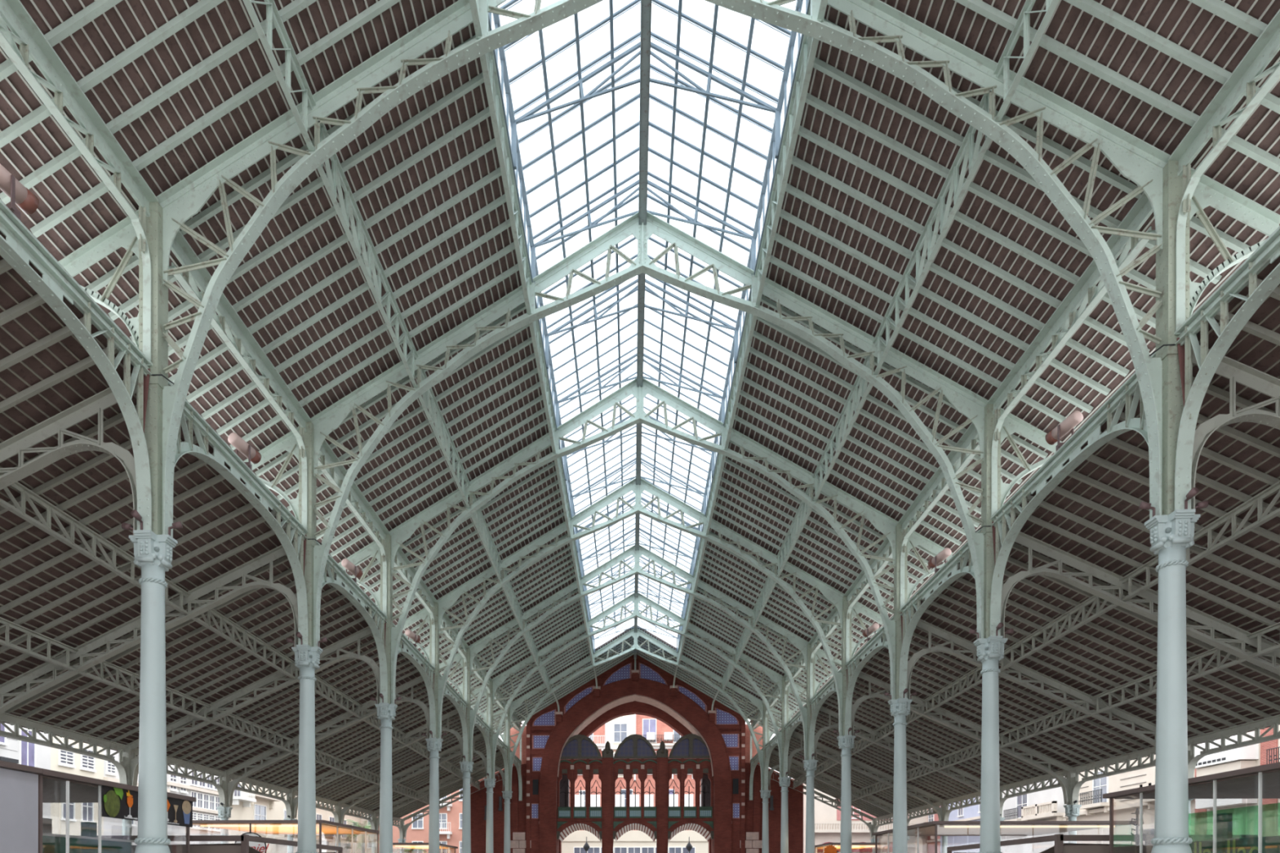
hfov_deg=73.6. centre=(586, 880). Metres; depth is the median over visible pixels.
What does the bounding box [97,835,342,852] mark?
awning
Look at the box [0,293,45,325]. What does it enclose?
rafter
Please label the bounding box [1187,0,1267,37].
rafter
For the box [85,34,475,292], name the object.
rafter
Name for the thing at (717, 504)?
rafter
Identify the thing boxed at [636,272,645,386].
ridge beam
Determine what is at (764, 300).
rafter
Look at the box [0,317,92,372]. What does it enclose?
rafter
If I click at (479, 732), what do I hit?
ceiling
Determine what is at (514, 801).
wall
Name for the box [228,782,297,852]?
building
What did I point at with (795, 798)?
wall
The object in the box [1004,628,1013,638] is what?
spotlight
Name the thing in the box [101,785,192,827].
banner
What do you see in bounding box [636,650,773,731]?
rafter
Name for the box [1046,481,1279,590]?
rafter
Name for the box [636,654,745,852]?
frame
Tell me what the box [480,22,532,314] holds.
girder
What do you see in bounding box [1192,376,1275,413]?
rafter
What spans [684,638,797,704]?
rafter
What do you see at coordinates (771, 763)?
rafter
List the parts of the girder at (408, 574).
wall plate, post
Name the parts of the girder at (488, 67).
post, post, post, post, post, post, post, post, post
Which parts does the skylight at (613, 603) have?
sill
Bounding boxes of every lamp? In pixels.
[200,825,297,826]
[395,845,428,847]
[838,845,879,847]
[944,826,1115,827]
[1130,808,1143,844]
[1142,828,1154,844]
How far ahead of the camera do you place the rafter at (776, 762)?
60.76 m
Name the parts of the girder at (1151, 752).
post, post, post, post, wall plate, post, post, post, post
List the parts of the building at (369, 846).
pane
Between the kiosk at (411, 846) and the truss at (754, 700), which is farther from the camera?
the truss at (754, 700)
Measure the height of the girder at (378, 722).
0.560 m
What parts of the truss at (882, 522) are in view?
spandrel plate, post, post, spandrel plate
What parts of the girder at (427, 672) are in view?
crown plate, post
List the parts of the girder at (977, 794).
wall plate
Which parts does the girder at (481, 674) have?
wall plate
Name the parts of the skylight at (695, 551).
sill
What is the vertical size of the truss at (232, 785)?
5.752 m
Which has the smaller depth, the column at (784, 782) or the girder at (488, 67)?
the girder at (488, 67)
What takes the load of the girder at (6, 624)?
attached to the truss at (21, 443)
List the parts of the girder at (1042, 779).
post, post, wall plate, post, post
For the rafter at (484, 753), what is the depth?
57.20 m
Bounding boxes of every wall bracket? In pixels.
[551,688,563,723]
[593,666,600,697]
[631,657,639,680]
[670,666,678,696]
[707,686,720,721]
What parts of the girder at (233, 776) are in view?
post, post, post, wall plate, post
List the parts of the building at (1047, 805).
railing, pane, balustrade, cornice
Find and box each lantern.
[582,836,590,852]
[685,836,692,852]
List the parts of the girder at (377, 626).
post, crown plate, post, post, post, post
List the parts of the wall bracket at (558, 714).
bracket arm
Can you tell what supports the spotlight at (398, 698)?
attached to the column at (386, 712)
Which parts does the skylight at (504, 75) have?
sill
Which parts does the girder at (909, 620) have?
post, post, post, post, crown plate, post, post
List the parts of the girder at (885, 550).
post, wall plate, post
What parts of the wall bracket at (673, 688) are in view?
bracket arm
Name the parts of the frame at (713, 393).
leg, leg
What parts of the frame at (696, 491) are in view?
leg, leg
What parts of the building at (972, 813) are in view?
pane, cornice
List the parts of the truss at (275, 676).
spandrel plate, post, post, post, post, post, post, spandrel plate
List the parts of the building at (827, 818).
balustrade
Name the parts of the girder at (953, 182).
post, post, post, post, post, post, post, post, post, post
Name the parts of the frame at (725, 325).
leg, leg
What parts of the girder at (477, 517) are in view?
post, post, post, post, post, post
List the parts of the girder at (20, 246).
crown plate, post, post, post, post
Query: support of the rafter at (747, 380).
attached to the ceiling at (1203, 251)
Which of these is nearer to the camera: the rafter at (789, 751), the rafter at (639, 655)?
the rafter at (789, 751)
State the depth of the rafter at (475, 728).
49.98 m
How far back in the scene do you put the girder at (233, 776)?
41.21 m
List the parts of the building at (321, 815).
pane, railing, railing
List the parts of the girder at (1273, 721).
corner plate, post, post, post, wall plate, post, post, post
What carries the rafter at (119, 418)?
on the girder
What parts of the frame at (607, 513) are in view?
leg, leg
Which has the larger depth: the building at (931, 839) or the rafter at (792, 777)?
the building at (931, 839)
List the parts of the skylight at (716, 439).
sill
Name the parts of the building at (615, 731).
pane, pane, pane, railing, frame, pane, pane, pane, pane, frame, pane, pane, parapet panel, railing, parapet panel, pane, pane, pane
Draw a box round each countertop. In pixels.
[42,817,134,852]
[1189,813,1279,852]
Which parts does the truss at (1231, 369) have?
spandrel plate, post, post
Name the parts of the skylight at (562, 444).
sill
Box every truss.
[0,380,137,535]
[0,539,297,715]
[57,0,1279,537]
[126,626,380,786]
[224,675,429,806]
[243,211,1062,646]
[290,709,462,817]
[337,377,953,703]
[338,733,486,823]
[374,751,504,831]
[395,478,883,738]
[402,764,515,838]
[439,545,841,761]
[470,592,806,778]
[483,628,791,791]
[756,764,873,838]
[768,749,893,815]
[787,730,944,821]
[814,706,981,792]
[851,671,1072,804]
[906,618,1155,746]
[1000,523,1279,675]
[1191,345,1279,514]
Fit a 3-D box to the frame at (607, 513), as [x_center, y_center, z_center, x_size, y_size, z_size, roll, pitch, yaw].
[2.373,-16.708,39.920,5.700,2.626,0.080,0,0,3]
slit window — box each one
[533,779,537,795]
[733,778,738,794]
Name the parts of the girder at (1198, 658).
post, post, post, post, post, post, post, post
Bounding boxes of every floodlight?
[0,164,39,220]
[227,432,261,469]
[341,558,362,583]
[404,629,420,647]
[862,622,879,642]
[928,547,951,573]
[1044,410,1083,450]
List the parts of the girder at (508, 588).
post, post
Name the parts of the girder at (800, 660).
wall plate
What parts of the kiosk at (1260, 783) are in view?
ceiling panel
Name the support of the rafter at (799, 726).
on the girder at (977, 794)
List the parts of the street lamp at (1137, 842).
post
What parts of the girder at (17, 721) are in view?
post, post, post, wall plate, post, post, post, post, post, corner plate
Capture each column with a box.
[121,746,133,845]
[128,201,177,852]
[216,772,232,844]
[284,789,297,852]
[291,422,323,852]
[333,802,342,852]
[368,811,377,852]
[374,534,397,852]
[397,819,406,852]
[425,602,443,852]
[458,648,474,852]
[483,680,496,852]
[502,706,512,852]
[760,703,771,852]
[777,678,791,852]
[802,644,817,852]
[836,595,855,852]
[870,818,879,852]
[888,524,912,852]
[906,815,909,852]
[941,800,947,852]
[973,404,1008,852]
[1000,817,1004,849]
[1063,768,1081,843]
[1144,160,1199,852]
[1187,745,1193,835]
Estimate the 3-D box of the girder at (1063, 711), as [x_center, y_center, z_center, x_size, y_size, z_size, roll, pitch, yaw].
[16.953,-5.764,31.933,0.160,0.580,7.154,0,0,3]
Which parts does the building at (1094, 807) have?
railing, pane, cornice, balustrade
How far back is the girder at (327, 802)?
49.86 m
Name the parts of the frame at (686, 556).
leg, leg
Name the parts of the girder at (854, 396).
post, post, post, post, post, post, post, post, post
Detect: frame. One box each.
[512,41,779,169]
[525,654,634,852]
[532,179,755,282]
[546,278,737,368]
[556,352,724,431]
[564,413,713,480]
[571,457,705,519]
[576,496,698,552]
[581,528,693,578]
[585,555,688,602]
[588,577,684,620]
[591,602,680,639]
[593,617,677,653]
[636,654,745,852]
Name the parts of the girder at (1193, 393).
post, post, post, post, crown plate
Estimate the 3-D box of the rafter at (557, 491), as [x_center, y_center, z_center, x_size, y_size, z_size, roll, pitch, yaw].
[-4.689,-13.215,33.787,7.501,4.504,0.095,0,0,3]
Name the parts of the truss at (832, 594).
spandrel plate, post, post, spandrel plate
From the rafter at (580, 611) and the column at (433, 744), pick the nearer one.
the column at (433, 744)
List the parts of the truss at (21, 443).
post, post, post, spandrel plate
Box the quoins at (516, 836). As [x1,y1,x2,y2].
[510,832,531,852]
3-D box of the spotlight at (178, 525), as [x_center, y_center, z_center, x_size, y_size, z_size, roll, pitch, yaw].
[-7.281,-6.215,15.108,0.231,0.280,0.120,0,0,-4]
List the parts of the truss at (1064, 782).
spandrel plate, post, spandrel plate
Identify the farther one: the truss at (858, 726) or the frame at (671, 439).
the truss at (858, 726)
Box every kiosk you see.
[35,768,195,852]
[192,820,379,852]
[392,843,457,852]
[814,842,891,852]
[871,821,1137,852]
[1102,762,1279,852]
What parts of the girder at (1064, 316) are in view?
post, post, post, post, post, wall plate, post, post, post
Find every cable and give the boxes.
[130,364,173,384]
[1149,332,1199,356]
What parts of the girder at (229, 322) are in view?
post, post, post, wall plate, post, post, post, post, post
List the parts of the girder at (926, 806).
wall plate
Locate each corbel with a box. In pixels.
[484,805,486,820]
[497,796,502,811]
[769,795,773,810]
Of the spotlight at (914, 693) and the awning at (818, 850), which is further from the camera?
the awning at (818, 850)
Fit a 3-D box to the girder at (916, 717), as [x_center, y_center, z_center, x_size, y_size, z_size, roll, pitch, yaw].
[14.287,-7.210,39.296,0.160,0.560,7.154,0,0,3]
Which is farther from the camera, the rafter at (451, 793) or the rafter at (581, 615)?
the rafter at (451, 793)
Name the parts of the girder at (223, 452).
post, post, post, crown plate, post, post, post, post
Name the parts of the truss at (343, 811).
spandrel plate, spandrel plate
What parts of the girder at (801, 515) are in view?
post, post, post, post, post, post, post, post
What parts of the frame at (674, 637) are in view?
leg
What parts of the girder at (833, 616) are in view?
post, wall plate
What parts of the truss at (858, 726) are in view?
spandrel plate, post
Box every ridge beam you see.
[634,573,638,597]
[634,617,637,632]
[635,422,641,484]
[635,512,639,550]
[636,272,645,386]
[638,0,651,224]
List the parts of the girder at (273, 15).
post, post, post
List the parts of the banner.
martini glass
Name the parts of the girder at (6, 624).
post, post, post, post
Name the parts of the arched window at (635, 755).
panel frame, hood mould, capital plate, tympanum frame, panel frame, hood mould, capital plate, panel frame, capital plate, hood mould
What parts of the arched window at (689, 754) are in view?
panel frame, capital plate, hood mould, tympanum frame, rose sill, panel frame, hood mould, capital plate, hood mould, panel frame, capital plate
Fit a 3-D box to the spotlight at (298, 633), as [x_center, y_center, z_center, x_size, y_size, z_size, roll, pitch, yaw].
[-7.388,-6.218,21.940,0.123,0.286,0.230,0,0,3]
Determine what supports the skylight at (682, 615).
on the girder at (682, 638)
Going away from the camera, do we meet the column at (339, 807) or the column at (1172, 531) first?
the column at (1172, 531)
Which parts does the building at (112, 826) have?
pane, cornice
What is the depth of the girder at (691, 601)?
47.33 m
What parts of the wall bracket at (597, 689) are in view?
bracket arm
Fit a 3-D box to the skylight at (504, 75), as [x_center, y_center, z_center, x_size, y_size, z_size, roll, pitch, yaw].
[-0.217,-16.842,18.377,2.915,2.883,7.208,0,0,3]
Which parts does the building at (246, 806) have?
pane, railing, pane, railing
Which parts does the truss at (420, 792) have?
spandrel plate, spandrel plate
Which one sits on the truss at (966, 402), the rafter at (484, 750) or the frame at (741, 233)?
the frame at (741, 233)
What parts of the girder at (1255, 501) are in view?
post, post, post, post, post, post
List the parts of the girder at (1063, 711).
post, post, post, post, post, post, post, post, post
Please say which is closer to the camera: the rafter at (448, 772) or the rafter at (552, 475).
the rafter at (552, 475)
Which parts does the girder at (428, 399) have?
post, post, post, post, post, post, post, post, post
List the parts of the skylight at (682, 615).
sill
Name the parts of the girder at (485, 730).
crown plate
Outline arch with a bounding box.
[538,678,732,852]
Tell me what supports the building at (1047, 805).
on the floor
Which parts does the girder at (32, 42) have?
post, post, wall plate, post, post, post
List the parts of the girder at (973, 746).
post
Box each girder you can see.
[0,0,158,365]
[0,199,152,530]
[0,472,191,615]
[0,617,79,671]
[0,712,127,784]
[77,653,212,722]
[133,747,225,806]
[168,230,311,533]
[168,381,307,644]
[191,599,296,679]
[211,707,293,752]
[229,773,291,817]
[242,0,315,151]
[292,741,348,773]
[294,791,338,822]
[297,670,362,719]
[315,541,387,702]
[316,123,418,387]
[317,440,390,616]
[341,803,374,830]
[347,765,380,786]
[363,708,406,745]
[377,813,403,838]
[391,781,417,799]
[392,622,435,737]
[394,546,437,670]
[406,736,429,759]
[417,793,441,808]
[418,368,471,508]
[438,756,461,778]
[439,673,467,761]
[440,612,469,702]
[462,773,480,789]
[469,0,482,39]
[470,493,502,581]
[470,706,491,777]
[471,656,492,729]
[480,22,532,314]
[493,731,508,791]
[494,687,507,746]
[502,569,523,631]
[510,750,522,800]
[511,711,522,761]
[523,621,538,666]
[528,302,556,453]
[538,657,550,692]
[554,444,571,537]
[568,532,581,594]
[579,591,588,635]
[586,630,593,665]
[677,628,685,664]
[684,588,694,633]
[693,528,706,592]
[705,440,725,535]
[721,655,734,690]
[724,295,757,448]
[734,617,753,663]
[749,709,761,761]
[749,748,762,799]
[751,565,776,627]
[755,3,818,306]
[763,684,780,746]
[764,729,781,790]
[776,486,812,577]
[782,652,804,727]
[783,703,806,777]
[792,773,806,788]
[807,606,839,699]
[808,668,841,759]
[812,355,871,501]
[813,754,838,777]
[817,0,827,22]
[834,792,859,807]
[838,733,873,762]
[843,537,892,665]
[844,615,893,735]
[858,777,892,798]
[872,93,991,374]
[873,703,922,742]
[873,813,893,838]
[891,760,936,786]
[897,422,979,611]
[898,528,981,697]
[906,801,941,826]
[922,666,982,714]
[935,741,981,770]
[943,791,980,821]
[986,191,1155,519]
[990,351,1155,635]
[993,0,1059,120]
[999,584,1117,672]
[999,702,1091,748]
[1000,769,1066,817]
[1071,746,1155,804]
[1089,642,1247,715]
[1119,480,1279,601]
[1168,8,1279,334]
[1173,226,1279,510]
[1187,714,1279,778]
[1246,622,1279,658]
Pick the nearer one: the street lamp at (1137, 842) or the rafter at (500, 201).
the rafter at (500, 201)
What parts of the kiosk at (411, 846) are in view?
ceiling panel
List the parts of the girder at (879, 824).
wall plate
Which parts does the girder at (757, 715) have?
wall plate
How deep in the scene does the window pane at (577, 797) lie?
94.86 m
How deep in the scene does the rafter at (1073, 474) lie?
18.43 m
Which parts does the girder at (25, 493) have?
post, post, post, post, post, post, post, post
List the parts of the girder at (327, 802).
wall plate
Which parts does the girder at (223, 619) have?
post, post, post, post, post, post, post, post, post, post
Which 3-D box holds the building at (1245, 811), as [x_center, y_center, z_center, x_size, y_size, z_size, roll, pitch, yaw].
[40.012,-6.316,42.211,9.020,16.000,19.000,0,0,3]
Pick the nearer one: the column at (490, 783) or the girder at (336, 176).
the girder at (336, 176)
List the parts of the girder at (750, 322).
post, post, post, post, post, post, post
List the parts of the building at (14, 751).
pane, pane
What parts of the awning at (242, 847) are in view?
post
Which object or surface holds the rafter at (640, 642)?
attached to the ridge beam
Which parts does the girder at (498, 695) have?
wall plate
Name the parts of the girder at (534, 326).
post, post, post, post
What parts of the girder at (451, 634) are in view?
wall plate, post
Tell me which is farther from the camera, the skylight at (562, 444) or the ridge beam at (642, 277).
the skylight at (562, 444)
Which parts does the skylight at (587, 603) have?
sill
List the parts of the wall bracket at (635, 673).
bracket arm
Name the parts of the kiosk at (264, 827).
ceiling panel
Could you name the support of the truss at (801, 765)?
attached to the column at (765, 794)
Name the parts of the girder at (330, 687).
post, post, post, post, post, post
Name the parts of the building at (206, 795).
pane, pane, cornice, pane, pane, pane, pane, pane, pane, pane, cornice, pane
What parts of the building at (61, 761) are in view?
pane, pane, pane, pane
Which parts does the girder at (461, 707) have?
crown plate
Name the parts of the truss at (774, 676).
post, post, spandrel plate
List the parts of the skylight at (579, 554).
sill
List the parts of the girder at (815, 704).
crown plate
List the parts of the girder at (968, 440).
post, post, post, post, post, wall plate, post, post, post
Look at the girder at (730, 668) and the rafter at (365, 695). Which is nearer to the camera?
the rafter at (365, 695)
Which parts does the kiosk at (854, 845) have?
ceiling panel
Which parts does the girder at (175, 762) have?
post, wall plate, post, post, post, post, post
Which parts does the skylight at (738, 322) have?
sill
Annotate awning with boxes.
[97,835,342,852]
[817,842,839,852]
[851,847,872,852]
[881,842,893,852]
[946,834,1257,852]
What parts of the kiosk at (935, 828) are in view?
ceiling panel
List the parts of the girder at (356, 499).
post, post, wall plate, post, post, post, post, post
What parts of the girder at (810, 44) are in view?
post, post, post, post, post, post, post, post, post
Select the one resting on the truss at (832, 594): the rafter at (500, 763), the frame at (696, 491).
the frame at (696, 491)
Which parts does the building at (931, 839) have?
pane, cornice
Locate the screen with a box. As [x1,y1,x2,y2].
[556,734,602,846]
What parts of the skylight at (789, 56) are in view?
sill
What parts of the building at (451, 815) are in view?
pane, pane, pane, pane, railing, pane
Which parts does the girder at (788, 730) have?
crown plate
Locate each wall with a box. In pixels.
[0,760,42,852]
[470,764,526,852]
[510,725,526,764]
[511,771,518,852]
[530,658,741,852]
[559,701,711,852]
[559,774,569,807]
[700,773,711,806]
[745,724,762,764]
[745,763,803,852]
[753,770,760,852]
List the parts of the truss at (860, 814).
spandrel plate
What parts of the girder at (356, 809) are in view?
wall plate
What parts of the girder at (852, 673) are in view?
post, post, post, crown plate, post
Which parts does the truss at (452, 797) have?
spandrel plate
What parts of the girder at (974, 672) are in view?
post, post, post, post, post, post, post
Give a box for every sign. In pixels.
[235,823,269,852]
[823,844,838,852]
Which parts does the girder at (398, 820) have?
wall plate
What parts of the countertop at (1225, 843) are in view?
post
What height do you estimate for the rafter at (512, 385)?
4.504 m
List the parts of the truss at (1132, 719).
spandrel plate, post, post, post, post, post, post, post, post, post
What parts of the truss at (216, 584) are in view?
post, post, post, post, post, post, post, post, post, post, spandrel plate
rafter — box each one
[0,0,122,81]
[0,0,224,148]
[0,0,316,204]
[0,258,13,274]
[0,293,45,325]
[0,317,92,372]
[0,346,119,413]
[0,435,202,542]
[0,440,132,515]
[0,453,213,568]
[0,469,230,592]
[0,484,245,614]
[0,497,259,635]
[0,511,275,653]
[0,523,285,671]
[3,555,288,702]
[4,404,136,473]
[4,568,293,713]
[9,580,295,725]
[26,573,336,729]
[30,0,400,237]
[43,582,344,733]
[58,591,352,737]
[74,599,359,741]
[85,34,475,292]
[88,606,368,745]
[101,616,364,748]
[107,71,484,320]
[129,106,490,343]
[137,633,373,748]
[166,646,377,751]
[168,137,496,355]
[168,167,501,384]
[168,644,403,757]
[168,648,407,764]
[178,654,412,767]
[186,193,506,402]
[188,660,410,769]
[197,663,421,772]
[200,218,511,419]
[205,666,422,773]
[216,242,515,435]
[229,263,519,449]
[230,683,425,780]
[232,681,422,773]
[245,693,427,783]
[247,688,426,777]
[252,688,445,785]
[254,302,525,476]
[258,692,448,786]
[265,695,452,788]
[267,324,528,488]
[271,698,454,790]
[276,337,532,500]
[282,702,457,787]
[286,352,535,511]
[315,381,540,526]
[315,395,542,540]
[315,714,459,783]
[315,720,461,792]
[315,724,462,795]
[316,367,537,510]
[318,720,476,797]
[319,639,375,666]
[323,723,479,798]
[327,725,481,799]
[329,419,546,556]
[331,407,545,544]
[332,728,479,800]
[344,444,551,572]
[344,737,483,804]
[347,738,484,804]
[350,744,485,809]
[351,451,552,577]
[353,746,485,810]
[354,741,484,805]
[357,462,555,586]
[360,746,497,813]
[362,749,486,808]
[363,471,556,592]
[364,748,498,813]
[368,480,558,599]
[374,488,559,604]
[377,755,502,817]
[378,754,502,813]
[392,504,562,612]
[392,512,564,621]
[392,759,503,813]
[392,761,503,815]
[393,497,561,602]
[393,763,503,817]
[393,766,504,821]
[395,764,504,817]
[404,533,568,635]
[412,546,570,644]
[416,552,571,648]
[417,545,564,635]
[419,557,572,653]
[423,563,573,657]
[439,568,574,651]
[439,574,575,659]
[440,588,577,675]
[441,717,460,727]
[448,598,579,678]
[448,602,580,684]
[448,619,535,675]
[451,606,581,686]
[453,610,582,689]
[456,614,582,692]
[458,618,583,695]
[470,632,586,703]
[471,629,585,700]
[471,643,577,706]
[472,639,586,709]
[477,645,588,714]
[478,642,587,710]
[478,648,588,715]
[480,651,589,718]
[493,637,633,723]
[493,639,633,725]
[493,642,633,728]
[493,646,631,731]
[493,654,624,733]
[494,635,631,719]
[495,650,634,733]
[500,653,634,734]
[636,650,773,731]
[636,653,774,734]
[637,636,781,721]
[637,639,781,724]
[637,642,780,725]
[639,635,780,717]
[640,646,780,728]
[645,653,778,730]
[682,649,793,715]
[683,647,795,713]
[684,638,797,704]
[684,641,799,709]
[684,644,797,711]
[686,631,805,700]
[687,628,806,698]
[689,617,806,685]
[690,613,819,688]
[690,639,804,702]
[691,608,822,686]
[692,604,825,683]
[693,600,828,679]
[694,596,831,677]
[696,587,838,670]
[699,572,841,656]
[701,567,841,649]
[702,561,856,651]
[703,555,860,648]
[704,550,865,644]
[706,544,869,638]
[707,540,866,630]
[708,530,872,626]
[713,509,893,614]
[715,502,893,606]
[716,493,893,597]
[719,485,893,586]
[720,476,917,590]
[722,467,924,583]
[724,457,929,577]
[729,440,944,562]
[734,414,961,546]
[737,402,965,535]
[738,616,831,672]
[740,390,979,527]
[742,376,981,514]
[746,361,981,497]
[749,346,1011,496]
[752,330,1022,484]
[755,760,883,820]
[756,316,1032,471]
[760,295,1048,458]
[765,253,1076,429]
[768,760,892,817]
[768,762,889,818]
[768,764,886,819]
[769,758,889,814]
[770,230,1093,413]
[770,754,893,812]
[771,752,893,809]
[774,746,915,812]
[775,206,1111,395]
[776,740,927,809]
[776,745,919,811]
[785,182,1129,377]
[788,747,918,807]
[789,742,931,808]
[790,739,928,804]
[791,155,1150,351]
[791,484,937,566]
[791,725,951,799]
[791,734,937,802]
[791,737,934,803]
[794,723,956,797]
[796,720,961,796]
[798,124,1155,328]
[799,718,966,795]
[804,93,1155,290]
[813,57,1222,284]
[815,722,972,794]
[816,718,977,792]
[817,715,836,724]
[818,711,980,786]
[819,698,1007,785]
[823,17,1249,253]
[823,695,1019,787]
[826,692,1026,786]
[830,688,1033,784]
[852,694,1035,777]
[853,689,1048,780]
[854,684,1048,773]
[856,679,1065,777]
[857,676,1063,769]
[859,662,1093,770]
[860,612,882,624]
[861,658,1103,768]
[866,653,1113,765]
[871,648,1124,763]
[876,644,1135,759]
[881,638,1146,757]
[910,640,1150,749]
[912,632,970,657]
[915,626,1154,734]
[920,598,1231,737]
[924,608,1214,741]
[930,590,1247,733]
[938,582,1265,729]
[947,573,1279,724]
[954,0,1279,173]
[957,564,1279,711]
[968,557,1279,697]
[1007,556,1279,682]
[1012,542,1279,665]
[1015,508,1279,631]
[1026,495,1279,611]
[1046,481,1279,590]
[1062,466,1279,568]
[1063,0,1279,114]
[1080,448,1279,543]
[1100,431,1279,517]
[1113,412,1279,485]
[1139,395,1279,457]
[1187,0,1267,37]
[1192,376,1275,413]
[1213,311,1279,346]
[1245,278,1279,300]
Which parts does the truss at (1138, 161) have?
spandrel plate, post, post, spandrel plate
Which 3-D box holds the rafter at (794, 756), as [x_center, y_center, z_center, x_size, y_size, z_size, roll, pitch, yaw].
[16.937,-6.751,56.494,9.542,4.556,0.085,0,0,3]
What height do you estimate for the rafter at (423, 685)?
4.556 m
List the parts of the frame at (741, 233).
leg, leg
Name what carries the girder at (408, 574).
on the girder at (427, 672)
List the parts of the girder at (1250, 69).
post, post, wall plate, post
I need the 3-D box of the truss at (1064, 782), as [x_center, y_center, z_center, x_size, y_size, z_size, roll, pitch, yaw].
[15.596,-6.041,35.616,9.104,5.752,0.250,0,0,3]
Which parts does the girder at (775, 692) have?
wall plate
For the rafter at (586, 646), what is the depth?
56.03 m
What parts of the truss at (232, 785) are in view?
spandrel plate, post, spandrel plate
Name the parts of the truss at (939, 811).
spandrel plate, spandrel plate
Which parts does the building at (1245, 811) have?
railing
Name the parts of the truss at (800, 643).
spandrel plate, post, post, spandrel plate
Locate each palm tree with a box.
[342,819,379,852]
[392,847,425,852]
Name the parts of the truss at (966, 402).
spandrel plate, post, post, spandrel plate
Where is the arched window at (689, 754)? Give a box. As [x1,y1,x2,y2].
[667,733,713,846]
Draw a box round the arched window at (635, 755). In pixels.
[613,733,657,842]
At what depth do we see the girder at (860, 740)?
45.58 m
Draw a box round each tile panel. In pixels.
[531,803,538,818]
[532,709,555,726]
[532,734,550,749]
[532,756,542,772]
[564,685,594,714]
[602,662,631,686]
[639,662,667,685]
[676,684,706,712]
[715,707,738,724]
[721,733,738,747]
[728,755,738,770]
[732,803,739,818]
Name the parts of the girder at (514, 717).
wall plate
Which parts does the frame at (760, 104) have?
leg, leg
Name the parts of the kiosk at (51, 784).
ceiling panel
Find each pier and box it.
[601,741,613,852]
[656,741,668,852]
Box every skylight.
[488,0,640,282]
[530,170,639,430]
[555,346,637,519]
[570,452,635,578]
[580,523,635,620]
[587,574,635,653]
[638,574,684,652]
[639,524,693,620]
[640,453,706,576]
[641,346,725,515]
[644,171,756,426]
[648,0,810,275]
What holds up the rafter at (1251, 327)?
on the girder
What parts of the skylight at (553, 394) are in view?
sill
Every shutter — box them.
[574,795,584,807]
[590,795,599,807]
[615,794,624,806]
[630,794,639,806]
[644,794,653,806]
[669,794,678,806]
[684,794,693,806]
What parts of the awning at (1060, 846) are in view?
post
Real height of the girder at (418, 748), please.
0.560 m
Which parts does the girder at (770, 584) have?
post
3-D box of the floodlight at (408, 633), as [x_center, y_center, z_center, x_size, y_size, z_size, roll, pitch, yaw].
[-6.768,-9.364,33.149,0.305,0.579,0.797,0,0,19]
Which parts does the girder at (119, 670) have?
post, post, post, post, post, post, post, post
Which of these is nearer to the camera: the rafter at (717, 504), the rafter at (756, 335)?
the rafter at (756, 335)
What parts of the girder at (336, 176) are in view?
post, post, post, post, post, post, post, post, post, post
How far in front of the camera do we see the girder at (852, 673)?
34.01 m
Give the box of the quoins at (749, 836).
[739,832,762,852]
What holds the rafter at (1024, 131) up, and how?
attached to the ceiling at (1203, 251)
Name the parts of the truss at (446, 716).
spandrel plate, spandrel plate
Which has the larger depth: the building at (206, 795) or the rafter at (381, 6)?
the building at (206, 795)
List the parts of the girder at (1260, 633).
post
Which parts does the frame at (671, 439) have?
leg, leg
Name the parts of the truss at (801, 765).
spandrel plate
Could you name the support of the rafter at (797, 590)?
attached to the ceiling at (1203, 251)
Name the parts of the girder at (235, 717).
post, post, post, post, post, post, post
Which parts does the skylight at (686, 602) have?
sill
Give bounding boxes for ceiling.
[0,0,589,718]
[0,231,479,803]
[328,731,501,810]
[372,747,503,817]
[481,625,634,733]
[636,0,1279,734]
[757,748,913,817]
[770,729,954,812]
[795,256,1279,801]
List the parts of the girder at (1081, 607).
post, post, post, post, post, post, post, post, post, post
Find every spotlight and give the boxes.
[121,522,133,535]
[130,510,142,529]
[168,520,182,535]
[285,637,294,647]
[295,631,302,644]
[318,637,327,647]
[370,697,377,704]
[378,693,383,702]
[394,696,401,704]
[884,692,891,699]
[903,688,908,697]
[910,692,917,699]
[968,628,978,639]
[995,622,1003,635]
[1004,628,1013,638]
[1138,501,1155,516]
[1184,487,1199,509]
[1195,500,1208,514]
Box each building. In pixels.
[0,723,50,818]
[50,735,103,835]
[103,747,169,845]
[166,764,231,844]
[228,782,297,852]
[315,801,367,852]
[360,813,379,852]
[392,768,502,852]
[561,714,708,852]
[792,778,928,852]
[919,806,940,852]
[940,796,980,852]
[1000,776,1068,852]
[1062,754,1195,844]
[1194,724,1279,841]
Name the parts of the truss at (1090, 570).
spandrel plate, post, post, post, post, post, post, post, post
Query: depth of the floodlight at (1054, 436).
17.77 m
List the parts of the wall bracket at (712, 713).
bracket arm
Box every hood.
[15,187,39,214]
[247,449,261,463]
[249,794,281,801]
[352,568,362,577]
[413,635,420,643]
[862,630,869,637]
[928,558,934,568]
[1044,430,1057,444]
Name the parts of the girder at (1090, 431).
post, post, post, post, crown plate, post, post, post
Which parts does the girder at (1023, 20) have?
post, post, post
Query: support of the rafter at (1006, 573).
on the girder at (1273, 721)
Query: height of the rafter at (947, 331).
4.504 m

